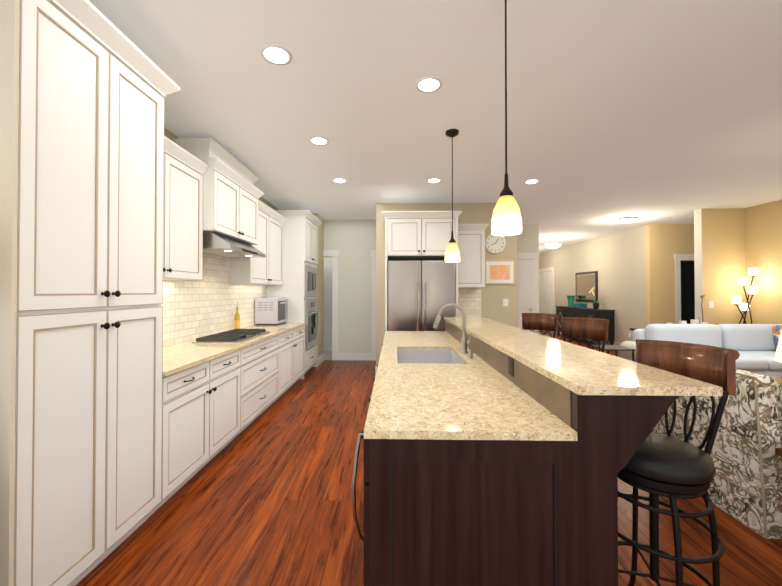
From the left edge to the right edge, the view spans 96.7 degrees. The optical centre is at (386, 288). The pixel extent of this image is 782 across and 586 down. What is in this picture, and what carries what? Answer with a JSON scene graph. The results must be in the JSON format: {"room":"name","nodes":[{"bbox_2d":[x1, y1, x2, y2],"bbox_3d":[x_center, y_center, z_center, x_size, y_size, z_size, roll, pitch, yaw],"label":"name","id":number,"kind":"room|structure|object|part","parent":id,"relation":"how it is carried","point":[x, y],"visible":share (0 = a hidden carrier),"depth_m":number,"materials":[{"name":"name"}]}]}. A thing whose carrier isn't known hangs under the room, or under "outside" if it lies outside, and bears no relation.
{"room":"kitchen","nodes":[
{"label":"kitchen","id":0,"kind":"room"},
{"bbox_2d":[0,0,19,585],"bbox_3d":[-1.446,-0.023,1.297,0.120,2.850,0.017,0,-1,1],"label":"wall","id":1,"kind":"structure","parent":0,"point":[9,59],"depth_m":1.29,"materials":[{"name":"beige paint"}]},
{"bbox_2d":[164,128,278,284],"bbox_3d":[-2.008,0.006,4.232,0.120,2.850,5.940,0,-1,1],"label":"wall","id":2,"kind":"structure","parent":0,"point":[169,134],"depth_m":3.26,"materials":[{"name":"beige paint"}]},
{"bbox_2d":[166,144,173,279],"bbox_3d":[-1.853,-0.602,2.449,0.269,1.052,0.604,0,-1,1],"label":"upper cabinet","id":3,"kind":"object","parent":2,"relation":"attached to","point":[169,159],"depth_m":2.75,"materials":[{"name":"white wood"}]},
{"bbox_2d":[170,148,205,280],"bbox_3d":[-1.842,-0.597,2.933,0.269,1.052,0.603,0,-1,1],"label":"upper cabinet","id":4,"kind":"object","parent":2,"relation":"attached to","point":[189,176],"depth_m":3.01,"materials":[{"name":"white wood"}]},
{"bbox_2d":[160,253,265,346],"bbox_3d":[-1.953,-0.002,3.847,0.007,1.058,3.405,0,-1,1],"label":"tile backsplash","id":5,"kind":"structure","parent":2,"relation":"attached to","point":[205,306],"depth_m":3.80,"materials":[{"name":"tile"}]},
{"bbox_2d":[198,160,241,239],"bbox_3d":[-1.778,-0.856,3.530,0.369,0.642,0.590,0,-1,1],"label":"upper cabinet","id":6,"kind":"object","parent":2,"relation":"attached to","point":[222,216],"depth_m":3.40,"materials":[{"name":"white wood"}]},
{"bbox_2d":[203,232,264,257],"bbox_3d":[-1.708,-0.450,3.759,0.482,0.158,0.900,0,-1,1],"label":"range hood","id":7,"kind":"object","parent":6,"relation":"attached to","point":[215,244],"visible":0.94,"depth_m":3.52,"materials":[{"name":"silver metal"}]},
{"bbox_2d":[229,204,269,283],"bbox_3d":[-1.802,-0.580,4.638,0.269,1.052,0.691,0,-1,1],"label":"upper cabinet","id":8,"kind":"object","parent":2,"relation":"attached to","point":[241,270],"depth_m":4.53,"materials":[{"name":"white wood"}]},
{"bbox_2d":[238,180,261,247],"bbox_3d":[-1.767,-0.852,3.999,0.369,0.642,0.590,0,-1,1],"label":"upper cabinet","id":9,"kind":"object","parent":2,"relation":"attached to","point":[251,206],"depth_m":4.10,"materials":[{"name":"white wood"}]},
{"bbox_2d":[258,212,285,287],"bbox_3d":[-1.789,-0.575,5.208,0.269,1.052,0.690,0,-1,1],"label":"upper cabinet","id":10,"kind":"object","parent":2,"relation":"attached to","point":[277,269],"depth_m":5.27,"materials":[{"name":"white wood"}]},
{"bbox_2d":[278,212,313,267],"bbox_3d":[-1.585,-0.794,5.810,0.609,0.841,0.513,0,-1,1],"label":"upper cabinet","id":11,"kind":"object","parent":2,"relation":"attached to","point":[297,227],"depth_m":5.55,"materials":[{"name":"white wood"}]},
{"bbox_2d":[305,265,316,296],"bbox_3d":[-1.538,-0.111,5.998,0.619,0.510,0.730,0,-1,1],"label":"built-in microwave","id":12,"kind":"object","parent":11,"relation":"in","point":[310,281],"visible":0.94,"depth_m":5.88,"materials":[{"name":"silver metal"}]},
{"bbox_2d":[312,213,323,356],"bbox_3d":[-1.585,0.032,6.765,0.610,2.850,0.616,0,-1,1],"label":"wall","id":13,"kind":"structure","parent":0,"point":[320,279],"depth_m":6.78,"materials":[{"name":"beige"}]},
{"bbox_2d":[314,220,317,267],"bbox_3d":[-1.576,-0.790,6.202,0.609,0.841,0.512,0,-1,1],"label":"upper cabinet","id":14,"kind":"object","parent":13,"relation":"attached to","point":[315,221],"depth_m":6.29,"materials":[{"name":"white wood"}]},
{"bbox_2d":[317,332,620,375],"bbox_3d":[2.477,1.369,5.045,7.590,0.140,16.600,0,-1,1],"label":"baseboard","id":15,"kind":"structure","parent":13,"relation":"attached to","point":[354,356],"depth_m":7.02,"materials":[{"name":"white"}]},
{"bbox_2d":[323,351,331,359],"bbox_3d":[-1.474,1.463,7.596,0.792,0.004,1.080,0,-1,1],"label":"floor","id":16,"kind":"structure","parent":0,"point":[327,355],"depth_m":7.53,"materials":[{"name":"grey"}]},
{"bbox_2d":[324,257,331,262],"bbox_3d":[-1.442,0.046,8.200,1.070,2.850,0.100,0,-1,1],"label":"wall","id":17,"kind":"structure","parent":0,"point":[327,259],"depth_m":8.15,"materials":[{"name":"beige paint"}]},
{"bbox_2d":[324,220,375,352],"bbox_3d":[-1.066,0.035,7.121,1.870,2.850,0.120,0,-1,1],"label":"wall","id":18,"kind":"structure","parent":0,"point":[353,242],"depth_m":7.05,"materials":[{"name":"beige paint"}]},
{"bbox_2d":[323,250,338,359],"bbox_3d":[-1.418,0.344,7.052,0.930,2.230,0.028,0,-1,1],"label":"door frame","id":19,"kind":"structure","parent":18,"relation":"attached to","point":[334,254],"depth_m":7.04,"materials":[{"name":"white wood"}]},
{"bbox_2d":[76,330,781,585],"bbox_3d":[1.788,1.476,5.760,12.500,0.060,18.000,0,-1,1],"label":"floor","id":20,"kind":"structure","parent":0,"point":[264,498],"depth_m":2.10,"materials":[{"name":"brown wood"}]},
{"bbox_2d":[14,0,113,585],"bbox_3d":[-1.694,0.073,1.519,0.628,2.661,0.412,0,-1,1],"label":"tall cabinet","id":21,"kind":"object","parent":20,"relation":"on","point":[64,408],"depth_m":1.50,"materials":[{"name":"white wood"}]},
{"bbox_2d":[110,36,169,552],"bbox_3d":[-1.685,0.077,1.930,0.628,2.661,0.412,0,-1,1],"label":"tall cabinet","id":22,"kind":"object","parent":20,"relation":"on","point":[127,424],"depth_m":1.93,"materials":[{"name":"white wood"}]},
{"bbox_2d":[162,360,217,504],"bbox_3d":[-1.673,0.978,2.429,0.629,0.869,0.604,0,-1,1],"label":"base cabinet","id":23,"kind":"object","parent":20,"relation":"on","point":[190,397],"depth_m":2.40,"materials":[{"name":"white wood"}]},
{"bbox_2d":[166,324,301,375],"bbox_3d":[-1.628,0.543,3.835,0.653,0.030,3.404,0,-1,1],"label":"countertop","id":24,"kind":"structure","parent":23,"relation":"on","point":[179,357],"depth_m":2.93,"materials":[{"name":"beige stone"}]},
{"bbox_2d":[192,329,270,342],"bbox_3d":[-1.617,0.505,3.748,0.445,0.042,0.900,0,-1,1],"label":"cooktop","id":25,"kind":"object","parent":24,"relation":"in","point":[236,336],"visible":1,"depth_m":3.54,"materials":[{"name":"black metal"}]},
{"bbox_2d":[234,302,239,328],"bbox_3d":[-1.865,0.354,4.355,0.067,0.356,0.069,0,-1,1],"label":"oil bottle","id":26,"kind":"object","parent":24,"relation":"on","point":[237,320],"visible":0.88,"depth_m":4.33,"materials":[{"name":"yellow glass"}]},
{"bbox_2d":[255,298,287,324],"bbox_3d":[-1.715,0.346,5.286,0.378,0.389,0.472,0,-1,1],"label":"toaster oven","id":27,"kind":"object","parent":24,"relation":"on","point":[271,311],"visible":1,"depth_m":5.05,"materials":[{"name":"grey plastic"}]},
{"bbox_2d":[218,348,241,452],"bbox_3d":[-1.662,0.983,2.912,0.629,0.869,0.602,0,-1,1],"label":"base cabinet","id":28,"kind":"object","parent":20,"relation":"on","point":[229,367],"depth_m":3.00,"materials":[{"name":"white wood"}]},
{"bbox_2d":[242,336,281,430],"bbox_3d":[-1.642,0.991,3.744,0.629,0.869,1.180,0,-1,1],"label":"base cabinet","id":29,"kind":"object","parent":20,"relation":"on","point":[261,363],"depth_m":3.70,"materials":[{"name":"white wood"}]},
{"bbox_2d":[282,328,297,393],"bbox_3d":[-1.622,1.000,4.619,0.629,0.869,0.690,0,-1,1],"label":"base cabinet","id":30,"kind":"object","parent":20,"relation":"on","point":[289,340],"depth_m":4.72,"materials":[{"name":"white wood"}]},
{"bbox_2d":[298,324,305,379],"bbox_3d":[-1.609,1.006,5.188,0.629,0.869,0.690,0,-1,1],"label":"base cabinet","id":31,"kind":"object","parent":20,"relation":"on","point":[301,331],"depth_m":5.34,"materials":[{"name":"white wood"}]},
{"bbox_2d":[306,344,317,371],"bbox_3d":[-1.581,1.234,5.985,0.609,0.429,0.905,0,-1,1],"label":"base cabinet","id":32,"kind":"object","parent":20,"relation":"on","point":[311,354],"depth_m":6.03,"materials":[{"name":"white wood"}]},
{"bbox_2d":[305,299,319,350],"bbox_3d":[-1.525,0.606,5.990,0.644,0.815,0.730,0,-1,1],"label":"built-in oven","id":33,"kind":"object","parent":32,"relation":"in","point":[312,316],"visible":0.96,"depth_m":5.90,"materials":[{"name":"silver metal"}]},
{"bbox_2d":[388,261,454,330],"bbox_3d":[0.516,0.517,5.286,0.954,1.810,0.786,0,-1,1],"label":"refrigerator","id":34,"kind":"object","parent":20,"relation":"on","point":[421,294],"visible":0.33,"depth_m":4.95,"materials":[{"name":"grey metal"}]},
{"bbox_2d":[521,313,558,337],"bbox_3d":[1.482,0.842,3.452,0.420,1.163,0.515,0,-1,36],"label":"bar stool","id":35,"kind":"object","parent":20,"relation":"on","point":[547,322],"visible":0.15,"depth_m":3.63,"materials":[{"name":"brown wood"}]},
{"bbox_2d":[361,317,722,585],"bbox_3d":[0.548,0.884,2.779,1.252,1.065,3.190,0,-1,1],"label":"kitchen island","id":36,"kind":"object","parent":20,"relation":"on","point":[488,513],"depth_m":1.22,"materials":[{"name":"brown wood"}]},
{"bbox_2d":[352,433,363,540],"bbox_3d":[-0.105,0.812,1.399,0.061,0.434,0.076,0,-1,1],"label":"handle","id":37,"kind":"object","parent":36,"relation":"attached to","point":[355,519],"visible":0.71,"depth_m":1.38,"materials":[{"name":"silver metal"}]},
{"bbox_2d":[397,350,463,363],"bbox_3d":[0.328,0.651,2.726,0.504,0.210,0.754,0,-1,1],"label":"sink bowl","id":38,"kind":"object","parent":36,"relation":"attached to","point":[431,356],"visible":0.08,"depth_m":3.09,"materials":[{"name":"silver metal"}]},
{"bbox_2d":[433,304,471,353],"bbox_3d":[0.525,0.320,2.768,0.305,0.392,0.065,0,-1,1],"label":"faucet","id":39,"kind":"object","parent":36,"relation":"on","point":[464,343],"visible":0.98,"depth_m":2.76,"materials":[{"name":"silver metal"}]},
{"bbox_2d":[468,350,472,357],"bbox_3d":[0.619,0.486,2.556,0.034,0.056,0.034,0,-1,1],"label":"soap dispenser","id":40,"kind":"object","parent":36,"relation":"on","point":[470,353],"visible":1,"depth_m":2.54,"materials":[{"name":"silver metal"}]},
{"bbox_2d":[508,356,513,376],"bbox_3d":[0.677,0.425,1.885,0.004,0.095,0.080,0,-1,1],"label":"outlet","id":41,"kind":"object","parent":36,"relation":"attached to","point":[510,366],"visible":1,"depth_m":1.87,"materials":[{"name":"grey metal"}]},
{"bbox_3d":[0.566,0.449,2.783,1.217,0.194,3.190,0,-1,1],"label":"kitchen island top","id":42,"kind":"part","parent":36,"relation":"part of","materials":[{"name":"beige stone"}]},
{"bbox_2d":[540,267,554,331],"bbox_3d":[5.783,0.395,12.596,0.028,2.240,1.370,0,-1,1],"label":"door frame","id":43,"kind":"structure","parent":20,"relation":"on","point":[550,268],"depth_m":11.96,"materials":[{"name":"white wood"}]},
{"bbox_2d":[560,317,609,352],"bbox_3d":[1.578,0.835,2.809,0.420,1.163,0.515,0,-1,36],"label":"bar stool","id":44,"kind":"object","parent":20,"relation":"on","point":[596,329],"visible":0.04,"depth_m":2.98,"materials":[{"name":"brown wood"}]},
{"bbox_2d":[556,306,614,344],"bbox_3d":[5.493,1.022,9.781,0.469,0.930,2.240,0,-1,1],"label":"buffet","id":45,"kind":"object","parent":20,"relation":"on","point":[568,311],"visible":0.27,"depth_m":8.98,"materials":[{"name":"black paint"}]},
{"bbox_2d":[567,295,586,307],"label":"figurine","id":46,"kind":"object","parent":45,"relation":"on","point":[570,298],"depth_m":10.34,"materials":[{"name":"green glass"}]},
{"bbox_2d":[589,287,598,308],"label":"potted plant","id":47,"kind":"object","parent":45,"relation":"on","point":[596,303],"depth_m":9.12,"materials":[{"name":"green plant"}]},
{"bbox_2d":[591,345,635,360],"bbox_3d":[3.210,1.138,4.931,0.380,0.600,0.400,0,-1,1],"label":"side table","id":48,"kind":"object","parent":20,"relation":"on","point":[615,348],"visible":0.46,"depth_m":4.82,"materials":[{"name":"black paint"}]},
{"bbox_2d":[617,339,739,585],"bbox_3d":[1.115,0.821,1.414,0.515,1.163,0.420,0,-1,-28],"label":"bar stool","id":49,"kind":"object","parent":20,"relation":"on","point":[668,465],"visible":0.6,"depth_m":1.35,"materials":[{"name":"black leather"}]},
{"bbox_2d":[620,324,781,376],"bbox_3d":[4.685,0.967,4.698,2.460,0.938,1.000,0,-1,1],"label":"sofa","id":50,"kind":"object","parent":20,"relation":"on","point":[754,346],"visible":0.4,"depth_m":4.79,"materials":[{"name":"white fabric"}]},
{"bbox_2d":[698,294,704,323],"bbox_3d":[5.442,0.778,5.983,0.124,1.341,0.120,0,-1,1],"label":"sculpture","id":51,"kind":"object","parent":20,"relation":"on","point":[702,296],"visible":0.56,"depth_m":5.98,"materials":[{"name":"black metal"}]},
{"bbox_2d":[654,369,781,538],"bbox_3d":[2.577,0.957,2.366,1.006,0.911,0.880,0,-1,1],"label":"floral armchair","id":52,"kind":"object","parent":20,"relation":"on","point":[745,488],"visible":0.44,"depth_m":2.03,"materials":[{"name":"fabric"}]},
{"bbox_2d":[731,268,758,323],"bbox_3d":[6.033,0.555,5.822,0.406,1.785,0.300,0,-1,1],"label":"lamp","id":53,"kind":"object","parent":20,"relation":"on","point":[752,291],"visible":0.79,"depth_m":5.80,"materials":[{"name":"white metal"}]},
{"bbox_2d":[771,377,781,382],"bbox_3d":[3.492,1.135,3.083,1.270,0.570,0.520,0,-1,1],"label":"end table","id":54,"kind":"object","parent":20,"relation":"on","point":[777,379],"depth_m":3.24,"materials":[{"name":"brown wood"}]},
{"bbox_2d":[774,330,781,362],"bbox_3d":[3.837,0.434,3.083,0.540,0.829,0.540,0,-1,1],"label":"table lamp","id":55,"kind":"object","parent":54,"relation":"on","point":[778,356],"visible":1,"depth_m":3.20,"materials":[{"name":"white"}]},
{"bbox_2d":[775,448,781,456],"bbox_3d":[2.305,1.114,1.498,0.590,0.580,0.595,0,-1,1],"label":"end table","id":56,"kind":"object","parent":20,"relation":"on","point":[778,451],"visible":1,"depth_m":1.79,"materials":[{"name":"brown wood"}]},
{"bbox_3d":[4.681,1.043,5.428,1.500,0.800,0.340,0,-1,1],"label":"table","id":57,"kind":"object","parent":20,"relation":"on","visible":0},
{"bbox_2d":[690,319,701,323],"bbox_3d":[4.811,0.562,5.420,0.097,0.161,0.100,0,-1,1],"label":"candle","id":58,"kind":"object","parent":57,"relation":"on","point":[693,321],"depth_m":5.39,"materials":[{"name":"white wax"}]},
{"bbox_2d":[89,0,781,252],"bbox_3d":[1.788,-1.453,5.790,12.500,0.100,18.000,0,-1,1],"label":"ceiling","id":59,"kind":"structure","parent":0,"point":[645,112],"depth_m":2.66,"materials":[{"name":"white paint"}]},
{"bbox_2d":[260,44,291,64],"bbox_3d":[-0.676,-1.437,2.145,0.188,0.006,0.188,0,-1,-8],"label":"recessed light","id":60,"kind":"object","parent":59,"relation":"in","point":[275,54],"depth_m":2.13,"materials":[{"name":"white"}]},
{"bbox_2d":[309,136,328,144],"bbox_3d":[-0.648,-1.425,3.365,0.188,0.006,0.188,0,-1,-8],"label":"recessed light","id":61,"kind":"object","parent":59,"relation":"in","point":[317,140],"depth_m":3.35,"materials":[{"name":"white"}]},
{"bbox_2d":[332,178,346,182],"bbox_3d":[-0.610,-1.412,4.564,0.188,0.006,0.188,0,-1,-8],"label":"recessed light","id":62,"kind":"object","parent":59,"relation":"in","point":[339,180],"depth_m":4.55,"materials":[{"name":"white plastic"}]},
{"bbox_2d":[415,76,441,92],"bbox_3d":[0.301,-1.434,2.453,0.188,0.006,0.188,0,-1,-8],"label":"recessed light","id":63,"kind":"object","parent":59,"relation":"in","point":[428,84],"depth_m":2.44,"materials":[{"name":"white"}]},
{"bbox_2d":[427,178,440,182],"bbox_3d":[0.630,-1.412,4.565,0.188,0.006,0.188,1,-1,-44],"label":"recessed light","id":64,"kind":"object","parent":59,"relation":"in","point":[432,180],"depth_m":4.55,"materials":[{"name":"white"}]},
{"bbox_2d":[445,129,459,261],"bbox_3d":[0.604,-0.834,3.170,0.136,1.188,0.136,0,-1,1],"label":"pendant light","id":65,"kind":"object","parent":59,"relation":"hanging from","point":[452,253],"visible":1,"depth_m":3.14,"materials":[{"name":"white glass"}]},
{"bbox_2d":[491,0,521,235],"bbox_3d":[0.562,-0.849,1.630,0.136,1.188,0.136,0,-1,1],"label":"pendant light","id":66,"kind":"object","parent":59,"relation":"hanging from","point":[506,219],"visible":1,"depth_m":1.60,"materials":[{"name":"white glass"}]},
{"bbox_2d":[524,179,539,183],"bbox_3d":[1.931,-1.412,4.605,0.188,0.006,0.188,0,-1,-8],"label":"recessed light","id":67,"kind":"object","parent":59,"relation":"in","point":[531,181],"depth_m":4.59,"materials":[{"name":"white"}]},
{"bbox_2d":[545,237,560,248],"bbox_3d":[4.523,-1.217,9.425,0.420,0.300,0.420,0,-1,1],"label":"semi-flush ceiling light","id":68,"kind":"object","parent":59,"relation":"attached to","point":[552,245],"visible":1,"depth_m":9.32,"materials":[{"name":"silver metal"}]},
{"bbox_2d":[617,216,637,222],"bbox_3d":[4.805,-1.345,6.919,0.340,0.095,0.340,0,-1,1],"label":"flush ceiling light","id":69,"kind":"object","parent":59,"relation":"attached to","point":[630,219],"visible":1,"depth_m":6.82,"materials":[{"name":"white glass"}]},
{"bbox_2d":[376,203,516,366],"bbox_3d":[0.993,0.022,5.773,2.310,2.850,0.120,0,-1,1],"label":"wall","id":70,"kind":"structure","parent":0,"point":[493,296],"depth_m":5.69,"materials":[{"name":"beige paint"}]},
{"bbox_2d":[386,211,425,262],"bbox_3d":[0.301,-0.771,5.370,0.552,0.617,0.729,0,-1,1],"label":"upper cabinet","id":71,"kind":"object","parent":70,"relation":"attached to","point":[417,235],"depth_m":5.01,"materials":[{"name":"white wood"}]},
{"bbox_2d":[422,211,457,259],"bbox_3d":[0.731,-0.771,5.360,0.550,0.617,0.729,0,-1,1],"label":"upper cabinet","id":72,"kind":"object","parent":70,"relation":"attached to","point":[438,223],"depth_m":5.00,"materials":[{"name":"white wood"}]},
{"bbox_2d":[458,288,480,316],"bbox_3d":[1.304,0.272,5.699,0.505,0.548,0.007,0,-1,1],"label":"tile backsplash","id":73,"kind":"structure","parent":70,"relation":"attached to","point":[469,301],"depth_m":5.70,"materials":[{"name":"tile"}]},
{"bbox_2d":[455,224,485,286],"bbox_3d":[1.290,-0.487,5.534,0.486,0.962,0.351,0,-1,1],"label":"upper cabinet","id":74,"kind":"object","parent":70,"relation":"attached to","point":[470,271],"depth_m":5.36,"materials":[{"name":"white wood"}]},
{"bbox_2d":[485,233,505,253],"bbox_3d":[1.786,-0.734,5.683,0.350,0.350,0.036,0,-1,1],"label":"round clock","id":75,"kind":"object","parent":70,"relation":"attached to","point":[494,244],"visible":0.92,"depth_m":5.67,"materials":[{"name":"beige plastic"}]},
{"bbox_2d":[485,260,514,283],"bbox_3d":[1.856,-0.259,5.682,0.480,0.390,0.024,0,-1,1],"label":"framed picture","id":76,"kind":"object","parent":70,"relation":"attached to","point":[499,271],"visible":0.86,"depth_m":5.67,"materials":[{"name":"orange paper"}]},
{"bbox_2d":[503,299,507,305],"bbox_3d":[1.956,0.236,5.683,0.080,0.120,0.009,0,-1,1],"label":"light switch","id":77,"kind":"object","parent":70,"relation":"attached to","point":[505,302],"visible":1,"depth_m":5.68,"materials":[{"name":"white plastic"}]},
{"bbox_2d":[517,224,538,271],"bbox_3d":[2.701,0.040,7.614,1.240,2.850,0.120,0,-1,1],"label":"wall","id":78,"kind":"structure","parent":0,"point":[528,239],"depth_m":7.56,"materials":[{"name":"beige paint"}]},
{"bbox_2d":[517,253,539,333],"bbox_3d":[2.779,0.349,7.535,1.080,2.230,0.028,0,-1,1],"label":"door frame","id":79,"kind":"structure","parent":78,"relation":"attached to","point":[535,257],"depth_m":7.52,"materials":[{"name":"white wood"}]},
{"bbox_2d":[539,225,645,342],"bbox_3d":[5.788,0.068,10.444,0.158,2.850,5.680,0,-1,1],"label":"wall","id":80,"kind":"structure","parent":0,"point":[617,261],"depth_m":8.89,"materials":[{"name":"beige paint"}]},
{"bbox_3d":[5.715,-0.037,9.936,0.036,0.850,1.100,0,-1,1],"label":"hall mirror","id":81,"kind":"part","parent":80,"relation":"part of","materials":[{"name":"beige mirror"}]},
{"bbox_2d":[645,224,693,325],"bbox_3d":[6.880,0.039,7.518,2.400,2.850,0.120,0,-1,1],"label":"wall","id":82,"kind":"structure","parent":0,"point":[664,243],"depth_m":7.48,"materials":[{"name":"brown paint"}]},
{"bbox_2d":[674,254,693,323],"bbox_3d":[6.673,0.368,7.445,0.950,2.190,0.028,0,-1,1],"label":"door frame","id":83,"kind":"structure","parent":82,"relation":"attached to","point":[677,257],"depth_m":7.45,"materials":[{"name":"white wood"}]},
{"bbox_2d":[681,261,694,323],"bbox_3d":[7.105,0.050,8.603,2.000,2.850,0.100,0,-1,1],"label":"wall","id":84,"kind":"structure","parent":0,"point":[687,292],"depth_m":8.54,"materials":[{"name":"black"}]},
{"bbox_2d":[694,208,702,323],"bbox_3d":[5.542,0.025,6.163,0.012,2.850,0.150,0,-1,1],"label":"end cap","id":85,"kind":"object","parent":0,"point":[698,267],"visible":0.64,"depth_m":6.16,"materials":[{"name":"beige"}]},
{"bbox_2d":[702,208,745,324],"bbox_3d":[5.983,0.025,6.153,0.870,2.850,0.130,0,-1,1],"label":"wall","id":86,"kind":"structure","parent":0,"point":[723,250],"depth_m":6.09,"materials":[{"name":"brown paint"}]},
{"bbox_2d":[709,301,713,307],"bbox_3d":[5.697,0.290,6.088,0.080,0.120,0.004,0,-1,1],"label":"light switch","id":87,"kind":"object","parent":86,"relation":"attached to","point":[711,304],"visible":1,"depth_m":6.09,"materials":[{"name":"white plastic"}]},
{"bbox_2d":[745,200,781,323],"bbox_3d":[6.248,-0.023,1.376,0.120,2.850,9.410,0,-1,1],"label":"wall","id":88,"kind":"structure","parent":0,"point":[763,231],"depth_m":5.76,"materials":[{"name":"brown paint"}]}
]}

